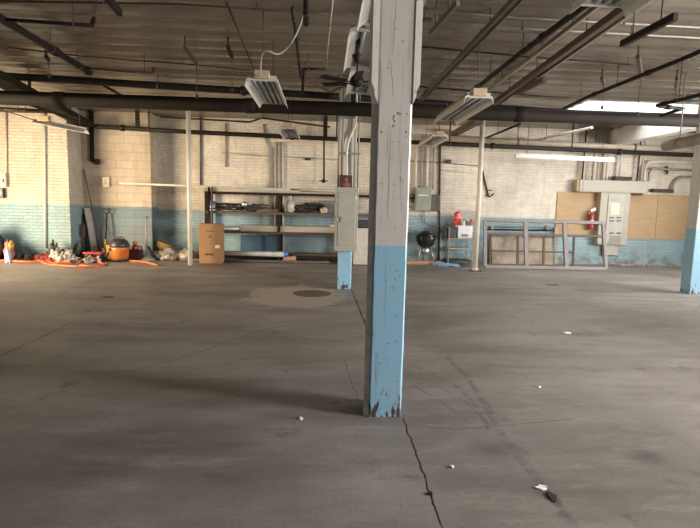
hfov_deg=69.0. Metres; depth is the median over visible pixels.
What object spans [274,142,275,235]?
conduit
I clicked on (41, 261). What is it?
hose
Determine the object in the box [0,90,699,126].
ceiling beam
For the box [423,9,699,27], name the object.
conduit
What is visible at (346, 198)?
electrical cabinet
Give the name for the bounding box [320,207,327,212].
rag
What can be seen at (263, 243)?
panel
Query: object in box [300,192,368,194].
board
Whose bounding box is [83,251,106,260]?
red dolly
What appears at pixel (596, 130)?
conduit
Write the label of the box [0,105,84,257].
wall
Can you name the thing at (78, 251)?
rag
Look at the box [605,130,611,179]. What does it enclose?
conduit
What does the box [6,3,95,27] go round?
pipe
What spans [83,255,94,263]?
rag
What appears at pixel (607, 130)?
conduit
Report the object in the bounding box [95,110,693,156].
pipe
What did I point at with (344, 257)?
wooden column
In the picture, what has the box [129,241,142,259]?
can
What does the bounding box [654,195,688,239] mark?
plywood board
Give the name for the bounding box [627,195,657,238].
plywood board
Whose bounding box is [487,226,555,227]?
pipe
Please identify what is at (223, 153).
conduit
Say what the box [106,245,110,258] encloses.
case
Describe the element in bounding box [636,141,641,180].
conduit
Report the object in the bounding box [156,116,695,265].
wall
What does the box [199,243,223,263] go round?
cardboard box
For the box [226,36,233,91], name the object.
clamp
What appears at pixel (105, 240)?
shovel
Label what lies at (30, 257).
rag
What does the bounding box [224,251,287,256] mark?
tube
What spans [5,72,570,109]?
pipe
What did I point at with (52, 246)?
rag
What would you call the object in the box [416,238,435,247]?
bowl
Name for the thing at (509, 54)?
conduit
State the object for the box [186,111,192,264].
post
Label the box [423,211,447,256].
conduit
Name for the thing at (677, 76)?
clamp
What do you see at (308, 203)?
coiled hose
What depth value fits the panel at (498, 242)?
13.80 m
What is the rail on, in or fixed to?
hanging from the ceiling
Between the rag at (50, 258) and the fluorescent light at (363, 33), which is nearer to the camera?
the fluorescent light at (363, 33)
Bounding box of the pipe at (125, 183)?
[119,182,289,189]
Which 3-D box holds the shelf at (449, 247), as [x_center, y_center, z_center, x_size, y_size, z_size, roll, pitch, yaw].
[2.833,-0.426,13.375,0.624,0.018,0.550,1,7,-3]
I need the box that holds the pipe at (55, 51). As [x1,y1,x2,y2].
[0,13,92,75]
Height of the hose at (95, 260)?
0.060 m
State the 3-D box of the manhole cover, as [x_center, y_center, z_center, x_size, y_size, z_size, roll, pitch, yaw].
[-0.636,0.500,8.525,0.630,0.028,0.630,1,7,-3]
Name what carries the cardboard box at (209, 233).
on the cardboard box at (208, 253)
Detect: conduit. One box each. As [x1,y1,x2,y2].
[0,0,358,16]
[0,106,51,113]
[0,107,42,110]
[5,112,7,175]
[7,47,249,69]
[43,113,46,247]
[160,112,329,127]
[200,117,201,184]
[223,153,336,159]
[225,123,226,166]
[263,124,270,235]
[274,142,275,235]
[278,142,278,187]
[282,142,284,251]
[323,119,324,178]
[325,0,333,68]
[410,161,476,165]
[414,146,416,188]
[419,85,570,98]
[420,146,422,187]
[422,46,699,70]
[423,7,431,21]
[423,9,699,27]
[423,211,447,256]
[426,146,428,187]
[432,147,434,188]
[438,146,440,260]
[445,21,699,38]
[581,130,586,179]
[585,130,590,179]
[591,130,596,179]
[596,130,602,179]
[602,130,607,179]
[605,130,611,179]
[618,154,622,180]
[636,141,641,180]
[640,141,645,180]
[643,160,692,180]
[647,167,691,180]
[671,176,690,188]
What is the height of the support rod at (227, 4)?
0.703 m
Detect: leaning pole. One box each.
[208,187,209,222]
[211,187,212,222]
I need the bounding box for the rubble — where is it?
[609,263,681,266]
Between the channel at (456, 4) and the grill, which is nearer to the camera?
the channel at (456, 4)
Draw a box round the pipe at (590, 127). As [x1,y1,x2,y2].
[535,126,592,140]
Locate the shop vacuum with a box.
[108,236,129,261]
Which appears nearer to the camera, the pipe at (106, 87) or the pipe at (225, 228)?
the pipe at (106, 87)
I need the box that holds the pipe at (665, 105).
[655,61,699,116]
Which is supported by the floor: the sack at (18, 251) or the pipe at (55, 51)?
the sack at (18, 251)
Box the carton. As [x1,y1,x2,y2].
[155,240,171,249]
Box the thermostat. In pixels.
[102,177,109,186]
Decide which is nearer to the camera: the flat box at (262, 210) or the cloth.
the cloth
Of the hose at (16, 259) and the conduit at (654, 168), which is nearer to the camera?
the hose at (16, 259)
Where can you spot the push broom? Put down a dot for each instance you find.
(82, 226)
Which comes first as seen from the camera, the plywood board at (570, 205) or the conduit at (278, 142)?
the conduit at (278, 142)
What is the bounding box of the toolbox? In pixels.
[358,220,367,227]
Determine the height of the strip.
1.003 m
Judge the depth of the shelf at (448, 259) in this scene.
13.38 m
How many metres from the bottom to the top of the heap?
0.210 m
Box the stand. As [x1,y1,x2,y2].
[140,216,155,260]
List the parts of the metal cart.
leg, leg, leg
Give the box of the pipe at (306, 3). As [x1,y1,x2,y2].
[303,0,309,26]
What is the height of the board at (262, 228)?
0.150 m
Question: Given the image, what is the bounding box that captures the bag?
[453,211,461,227]
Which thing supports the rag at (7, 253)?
on the floor
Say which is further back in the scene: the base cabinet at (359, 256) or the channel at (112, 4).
the base cabinet at (359, 256)
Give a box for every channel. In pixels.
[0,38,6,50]
[104,0,122,16]
[429,0,459,34]
[620,0,678,46]
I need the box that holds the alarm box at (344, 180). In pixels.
[339,175,351,186]
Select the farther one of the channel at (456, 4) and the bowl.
the bowl
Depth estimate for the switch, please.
13.55 m
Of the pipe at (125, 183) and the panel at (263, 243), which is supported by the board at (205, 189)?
the pipe at (125, 183)
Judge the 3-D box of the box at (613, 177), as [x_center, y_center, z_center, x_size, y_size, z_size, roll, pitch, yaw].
[7.362,-2.317,13.780,0.470,0.095,0.150,1,7,-3]
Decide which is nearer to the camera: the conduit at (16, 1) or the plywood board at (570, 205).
the conduit at (16, 1)
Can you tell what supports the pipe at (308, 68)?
hanging from the ceiling
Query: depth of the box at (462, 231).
13.16 m
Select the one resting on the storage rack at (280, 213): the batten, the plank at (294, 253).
the plank at (294, 253)
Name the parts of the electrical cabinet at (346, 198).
door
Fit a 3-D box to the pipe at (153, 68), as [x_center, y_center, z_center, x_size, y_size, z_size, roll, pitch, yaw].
[-3.438,-3.018,7.688,0.935,0.281,0.211,0,7,-12]
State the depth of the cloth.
11.61 m
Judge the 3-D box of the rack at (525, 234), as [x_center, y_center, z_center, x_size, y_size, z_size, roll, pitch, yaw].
[4.912,-0.496,12.815,3.240,1.236,0.534,1,7,-3]
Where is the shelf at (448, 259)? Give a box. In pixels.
[443,258,470,261]
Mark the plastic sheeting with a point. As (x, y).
(167, 253)
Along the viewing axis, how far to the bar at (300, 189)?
12.98 m
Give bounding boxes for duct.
[0,70,94,127]
[661,72,699,150]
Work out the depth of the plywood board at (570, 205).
13.92 m
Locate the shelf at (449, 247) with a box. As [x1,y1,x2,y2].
[444,246,471,248]
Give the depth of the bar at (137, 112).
12.37 m
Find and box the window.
[568,100,698,112]
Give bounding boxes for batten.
[487,7,600,92]
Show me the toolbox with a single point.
(361, 223)
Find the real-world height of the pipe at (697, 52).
0.348 m
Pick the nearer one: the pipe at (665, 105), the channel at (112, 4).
the channel at (112, 4)
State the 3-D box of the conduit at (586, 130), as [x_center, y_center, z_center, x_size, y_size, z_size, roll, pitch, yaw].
[6.288,-2.901,13.662,0.064,1.373,0.044,1,7,-3]
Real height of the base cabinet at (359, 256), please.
0.918 m
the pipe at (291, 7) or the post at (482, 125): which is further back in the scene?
the post at (482, 125)
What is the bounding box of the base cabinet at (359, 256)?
[353,228,367,264]
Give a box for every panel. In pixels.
[241,235,276,258]
[491,235,552,264]
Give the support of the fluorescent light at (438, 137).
hanging from the ceiling
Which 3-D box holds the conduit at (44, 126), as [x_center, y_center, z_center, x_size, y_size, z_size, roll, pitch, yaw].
[-7.186,-1.955,11.992,0.180,3.171,0.060,1,7,-3]
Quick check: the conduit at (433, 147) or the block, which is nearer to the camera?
the block
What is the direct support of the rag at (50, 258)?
on the floor
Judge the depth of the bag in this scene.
13.56 m
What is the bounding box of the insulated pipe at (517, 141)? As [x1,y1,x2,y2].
[428,126,693,152]
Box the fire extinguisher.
[587,208,595,229]
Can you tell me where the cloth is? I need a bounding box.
[3,239,14,259]
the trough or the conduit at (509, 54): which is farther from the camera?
the trough
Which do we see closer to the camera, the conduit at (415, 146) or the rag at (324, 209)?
the rag at (324, 209)
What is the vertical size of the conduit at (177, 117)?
0.285 m
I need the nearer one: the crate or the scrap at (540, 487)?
the scrap at (540, 487)
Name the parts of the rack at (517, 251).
rail, cross rail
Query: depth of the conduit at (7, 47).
7.59 m
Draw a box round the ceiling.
[0,0,699,132]
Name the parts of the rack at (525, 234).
rail, cross rail, rail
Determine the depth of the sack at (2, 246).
11.70 m
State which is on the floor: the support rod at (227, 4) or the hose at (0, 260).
the hose at (0, 260)
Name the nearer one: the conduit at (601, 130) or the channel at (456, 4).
the channel at (456, 4)
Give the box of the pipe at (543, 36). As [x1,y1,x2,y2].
[471,6,588,89]
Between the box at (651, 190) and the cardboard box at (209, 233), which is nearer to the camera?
the cardboard box at (209, 233)
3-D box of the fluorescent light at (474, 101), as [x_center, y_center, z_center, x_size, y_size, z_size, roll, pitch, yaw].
[1.528,-2.501,6.958,0.370,0.905,1.790,1,7,-3]
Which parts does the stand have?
foot lever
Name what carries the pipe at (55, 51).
hanging from the ceiling
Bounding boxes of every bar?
[135,110,139,126]
[300,61,348,92]
[300,189,334,191]
[324,116,327,135]
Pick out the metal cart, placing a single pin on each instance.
(448, 259)
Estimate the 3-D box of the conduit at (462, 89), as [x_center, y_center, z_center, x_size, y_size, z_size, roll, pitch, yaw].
[2.590,-3.123,9.116,3.080,0.124,0.053,0,7,-12]
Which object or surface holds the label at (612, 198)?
attached to the box at (612, 208)
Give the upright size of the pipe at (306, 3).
0.370 m
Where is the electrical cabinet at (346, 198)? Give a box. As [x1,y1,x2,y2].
[334,187,358,250]
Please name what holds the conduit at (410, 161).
attached to the wall at (522, 188)
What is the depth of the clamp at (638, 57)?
7.01 m
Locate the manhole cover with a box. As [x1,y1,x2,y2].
[293,290,330,296]
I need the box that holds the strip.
[554,227,557,263]
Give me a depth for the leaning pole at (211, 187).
12.62 m
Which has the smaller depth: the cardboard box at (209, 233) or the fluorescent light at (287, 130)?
the fluorescent light at (287, 130)
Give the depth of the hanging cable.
5.33 m
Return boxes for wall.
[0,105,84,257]
[80,111,158,257]
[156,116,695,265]
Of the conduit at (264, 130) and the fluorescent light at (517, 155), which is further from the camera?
the conduit at (264, 130)
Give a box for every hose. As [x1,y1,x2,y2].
[0,260,47,262]
[1,259,70,265]
[4,259,106,267]
[22,257,157,265]
[54,260,104,266]
[294,204,315,212]
[304,202,326,210]
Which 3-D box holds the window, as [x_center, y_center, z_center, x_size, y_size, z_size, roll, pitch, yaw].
[6.677,-3.639,11.141,4.194,0.680,2.265,1,7,-3]
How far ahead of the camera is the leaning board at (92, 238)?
12.74 m
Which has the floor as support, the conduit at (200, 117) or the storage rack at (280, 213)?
the storage rack at (280, 213)
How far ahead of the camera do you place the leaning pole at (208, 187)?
12.61 m
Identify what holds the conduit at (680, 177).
attached to the wall at (522, 188)
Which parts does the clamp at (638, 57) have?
rod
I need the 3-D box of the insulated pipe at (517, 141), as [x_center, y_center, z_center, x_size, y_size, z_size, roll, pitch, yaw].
[5.978,-3.302,13.418,7.914,0.613,0.177,1,7,-3]
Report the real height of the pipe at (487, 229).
0.051 m
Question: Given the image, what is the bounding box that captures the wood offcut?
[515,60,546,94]
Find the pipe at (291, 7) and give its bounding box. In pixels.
[290,4,301,77]
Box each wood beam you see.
[451,120,480,135]
[492,2,649,104]
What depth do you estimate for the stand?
12.56 m
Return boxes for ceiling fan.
[320,39,368,88]
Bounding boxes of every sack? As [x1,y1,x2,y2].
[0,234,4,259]
[9,241,22,259]
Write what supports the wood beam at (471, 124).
attached to the ceiling
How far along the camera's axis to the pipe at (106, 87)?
9.17 m
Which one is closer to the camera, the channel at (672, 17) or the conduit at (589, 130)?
the channel at (672, 17)
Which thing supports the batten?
hanging from the ceiling
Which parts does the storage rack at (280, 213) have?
rail, rail, rail, rail, rail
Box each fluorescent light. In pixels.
[0,107,88,133]
[244,11,287,107]
[279,87,300,140]
[343,23,369,72]
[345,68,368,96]
[356,0,425,32]
[418,119,448,146]
[433,29,493,124]
[514,128,614,161]
[569,0,651,16]
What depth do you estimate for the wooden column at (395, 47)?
3.45 m
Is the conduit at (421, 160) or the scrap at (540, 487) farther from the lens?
the conduit at (421, 160)
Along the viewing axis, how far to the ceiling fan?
4.76 m
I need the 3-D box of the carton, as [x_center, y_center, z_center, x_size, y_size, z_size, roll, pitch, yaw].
[-4.837,-0.478,13.212,0.388,0.277,0.200,1,7,-3]
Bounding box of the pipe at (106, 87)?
[103,86,120,93]
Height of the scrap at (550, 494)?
0.009 m
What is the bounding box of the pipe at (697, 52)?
[561,49,699,109]
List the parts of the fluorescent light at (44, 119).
slanted wire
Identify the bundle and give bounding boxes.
[337,76,360,187]
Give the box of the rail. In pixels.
[419,0,522,100]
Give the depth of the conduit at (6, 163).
11.84 m
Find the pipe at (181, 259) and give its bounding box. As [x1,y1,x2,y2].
[180,258,329,263]
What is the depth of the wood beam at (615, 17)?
6.05 m
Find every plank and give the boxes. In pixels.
[293,252,337,256]
[406,260,441,264]
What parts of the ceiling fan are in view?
blade, blade, motor, blade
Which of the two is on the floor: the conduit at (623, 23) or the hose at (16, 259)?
the hose at (16, 259)
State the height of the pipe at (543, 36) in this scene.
0.287 m
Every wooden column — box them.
[337,76,353,288]
[363,0,422,416]
[680,97,699,293]
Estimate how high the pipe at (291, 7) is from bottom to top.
0.278 m
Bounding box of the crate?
[446,228,455,237]
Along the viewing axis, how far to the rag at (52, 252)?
11.90 m
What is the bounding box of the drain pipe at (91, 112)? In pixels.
[88,110,99,164]
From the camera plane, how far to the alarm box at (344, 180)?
8.69 m
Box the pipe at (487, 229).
[487,229,551,230]
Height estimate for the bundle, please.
1.881 m
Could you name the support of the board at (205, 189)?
on the storage rack at (280, 213)
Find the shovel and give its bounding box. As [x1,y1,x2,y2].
[102,208,110,257]
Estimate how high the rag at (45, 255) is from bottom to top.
0.261 m
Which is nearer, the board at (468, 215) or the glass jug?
the glass jug
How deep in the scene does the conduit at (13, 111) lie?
11.41 m
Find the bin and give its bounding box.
[318,201,334,212]
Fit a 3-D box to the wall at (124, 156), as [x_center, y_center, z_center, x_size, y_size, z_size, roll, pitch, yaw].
[-5.869,-2.069,13.173,1.679,3.760,0.800,1,7,-3]
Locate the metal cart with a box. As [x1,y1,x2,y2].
[442,226,473,265]
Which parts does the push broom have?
handle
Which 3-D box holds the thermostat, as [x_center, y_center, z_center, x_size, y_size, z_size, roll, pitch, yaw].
[-6.103,-2.052,12.731,0.164,0.244,0.058,1,7,-3]
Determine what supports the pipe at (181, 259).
on the floor
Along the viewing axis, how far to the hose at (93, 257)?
12.07 m
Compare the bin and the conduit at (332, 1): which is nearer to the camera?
the conduit at (332, 1)
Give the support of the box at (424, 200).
attached to the wall at (522, 188)
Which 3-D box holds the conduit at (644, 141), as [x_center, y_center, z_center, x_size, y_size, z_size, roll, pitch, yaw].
[7.926,-2.894,13.745,0.056,1.330,0.036,1,7,-3]
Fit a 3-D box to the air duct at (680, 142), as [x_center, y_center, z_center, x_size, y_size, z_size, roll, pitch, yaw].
[5.136,-2.338,7.521,0.183,1.192,1.446,2,7,2]
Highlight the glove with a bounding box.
[8,240,13,248]
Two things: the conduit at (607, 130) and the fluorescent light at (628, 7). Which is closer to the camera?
the fluorescent light at (628, 7)
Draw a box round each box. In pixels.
[0,173,7,186]
[199,223,223,243]
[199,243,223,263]
[257,209,277,211]
[409,188,440,210]
[455,225,472,237]
[594,192,630,244]
[602,245,618,254]
[612,176,631,180]
[650,189,673,192]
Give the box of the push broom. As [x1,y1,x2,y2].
[80,214,84,251]
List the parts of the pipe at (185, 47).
rod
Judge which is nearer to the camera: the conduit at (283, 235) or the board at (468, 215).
the conduit at (283, 235)
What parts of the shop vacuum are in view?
lid, tank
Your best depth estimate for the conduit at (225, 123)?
13.24 m
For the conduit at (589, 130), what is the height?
1.370 m
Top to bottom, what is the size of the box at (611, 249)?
0.298 m
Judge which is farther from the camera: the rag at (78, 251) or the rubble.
the rubble
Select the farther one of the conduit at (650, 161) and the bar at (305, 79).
the conduit at (650, 161)
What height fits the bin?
0.320 m
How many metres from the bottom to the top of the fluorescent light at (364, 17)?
0.725 m
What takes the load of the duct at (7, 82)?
hanging from the ceiling
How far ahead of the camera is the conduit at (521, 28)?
5.90 m
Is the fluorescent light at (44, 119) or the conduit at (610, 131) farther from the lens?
the conduit at (610, 131)
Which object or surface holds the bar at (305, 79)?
hanging from the ceiling
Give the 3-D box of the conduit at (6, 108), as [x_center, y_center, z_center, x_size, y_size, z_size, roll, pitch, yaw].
[-7.502,-3.582,11.501,1.664,0.241,0.059,1,7,-3]
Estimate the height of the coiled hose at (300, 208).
0.214 m
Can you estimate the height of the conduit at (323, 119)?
1.582 m
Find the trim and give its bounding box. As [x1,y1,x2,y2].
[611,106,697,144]
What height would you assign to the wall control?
0.228 m
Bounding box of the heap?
[210,202,267,210]
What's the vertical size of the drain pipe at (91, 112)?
1.350 m
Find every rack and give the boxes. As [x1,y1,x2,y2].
[205,191,368,259]
[483,218,607,270]
[489,235,574,265]
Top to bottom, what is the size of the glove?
0.201 m
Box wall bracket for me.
[483,172,493,197]
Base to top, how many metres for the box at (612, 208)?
1.468 m
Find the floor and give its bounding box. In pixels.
[0,258,699,527]
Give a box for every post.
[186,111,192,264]
[469,120,484,271]
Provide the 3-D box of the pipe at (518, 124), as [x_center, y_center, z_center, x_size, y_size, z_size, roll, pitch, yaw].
[3.611,-3.317,12.109,0.060,0.390,2.357,1,7,-3]
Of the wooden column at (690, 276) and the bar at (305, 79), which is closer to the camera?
the bar at (305, 79)
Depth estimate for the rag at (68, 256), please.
11.83 m
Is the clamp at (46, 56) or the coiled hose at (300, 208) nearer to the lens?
the clamp at (46, 56)
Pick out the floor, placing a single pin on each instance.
(177, 398)
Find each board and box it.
[84,208,97,256]
[204,188,299,192]
[240,225,333,232]
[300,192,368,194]
[460,211,475,223]
[555,191,597,234]
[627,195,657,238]
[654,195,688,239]
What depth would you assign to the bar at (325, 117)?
12.60 m
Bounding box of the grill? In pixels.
[416,228,437,260]
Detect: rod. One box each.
[83,169,101,250]
[225,2,254,69]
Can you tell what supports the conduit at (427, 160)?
attached to the wall at (522, 188)
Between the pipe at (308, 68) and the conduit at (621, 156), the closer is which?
the pipe at (308, 68)
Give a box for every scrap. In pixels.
[535,484,546,489]
[546,491,556,501]
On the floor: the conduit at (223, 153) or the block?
the block
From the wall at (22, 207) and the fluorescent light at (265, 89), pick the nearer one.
the fluorescent light at (265, 89)
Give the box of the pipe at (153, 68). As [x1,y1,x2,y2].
[88,56,154,73]
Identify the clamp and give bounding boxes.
[44,50,50,77]
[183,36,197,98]
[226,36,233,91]
[600,69,605,108]
[636,46,642,115]
[673,69,678,99]
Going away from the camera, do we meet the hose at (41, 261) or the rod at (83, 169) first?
the hose at (41, 261)
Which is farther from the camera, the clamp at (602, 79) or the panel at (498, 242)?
the panel at (498, 242)
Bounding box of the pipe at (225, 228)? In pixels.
[224,227,239,229]
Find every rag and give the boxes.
[5,247,10,262]
[24,254,33,260]
[34,251,49,260]
[43,257,56,262]
[48,239,63,253]
[48,242,72,257]
[52,249,80,262]
[72,243,84,259]
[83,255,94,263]
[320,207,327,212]
[432,261,459,266]
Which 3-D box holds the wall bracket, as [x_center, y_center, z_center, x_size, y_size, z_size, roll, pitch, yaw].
[3.712,-2.146,13.703,0.366,0.711,0.077,2,7,7]
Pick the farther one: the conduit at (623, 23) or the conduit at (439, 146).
the conduit at (439, 146)
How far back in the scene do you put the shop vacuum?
12.07 m
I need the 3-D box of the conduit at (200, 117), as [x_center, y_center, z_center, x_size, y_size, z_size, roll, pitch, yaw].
[-3.883,-2.957,13.238,0.058,1.838,0.044,1,7,-3]
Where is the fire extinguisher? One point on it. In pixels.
(590, 216)
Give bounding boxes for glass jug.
[285,196,294,212]
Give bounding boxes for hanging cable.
[260,14,302,76]
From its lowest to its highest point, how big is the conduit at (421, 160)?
1.128 m
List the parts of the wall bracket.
rod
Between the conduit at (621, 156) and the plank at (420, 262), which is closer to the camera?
the plank at (420, 262)
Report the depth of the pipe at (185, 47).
7.09 m
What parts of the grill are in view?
lid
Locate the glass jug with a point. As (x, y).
(289, 204)
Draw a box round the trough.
[573,180,648,194]
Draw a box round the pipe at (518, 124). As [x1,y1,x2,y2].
[485,121,520,138]
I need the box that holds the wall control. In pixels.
[0,188,4,197]
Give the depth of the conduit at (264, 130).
13.37 m
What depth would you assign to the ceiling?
7.04 m
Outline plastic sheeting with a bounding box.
[153,247,198,260]
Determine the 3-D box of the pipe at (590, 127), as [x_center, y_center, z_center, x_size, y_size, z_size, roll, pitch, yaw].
[5.074,-3.347,12.707,0.081,0.400,3.117,0,7,-9]
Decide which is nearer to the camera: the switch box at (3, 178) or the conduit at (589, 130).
the switch box at (3, 178)
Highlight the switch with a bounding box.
[431,194,440,210]
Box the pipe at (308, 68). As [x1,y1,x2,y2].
[301,52,325,93]
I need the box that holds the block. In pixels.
[283,256,295,259]

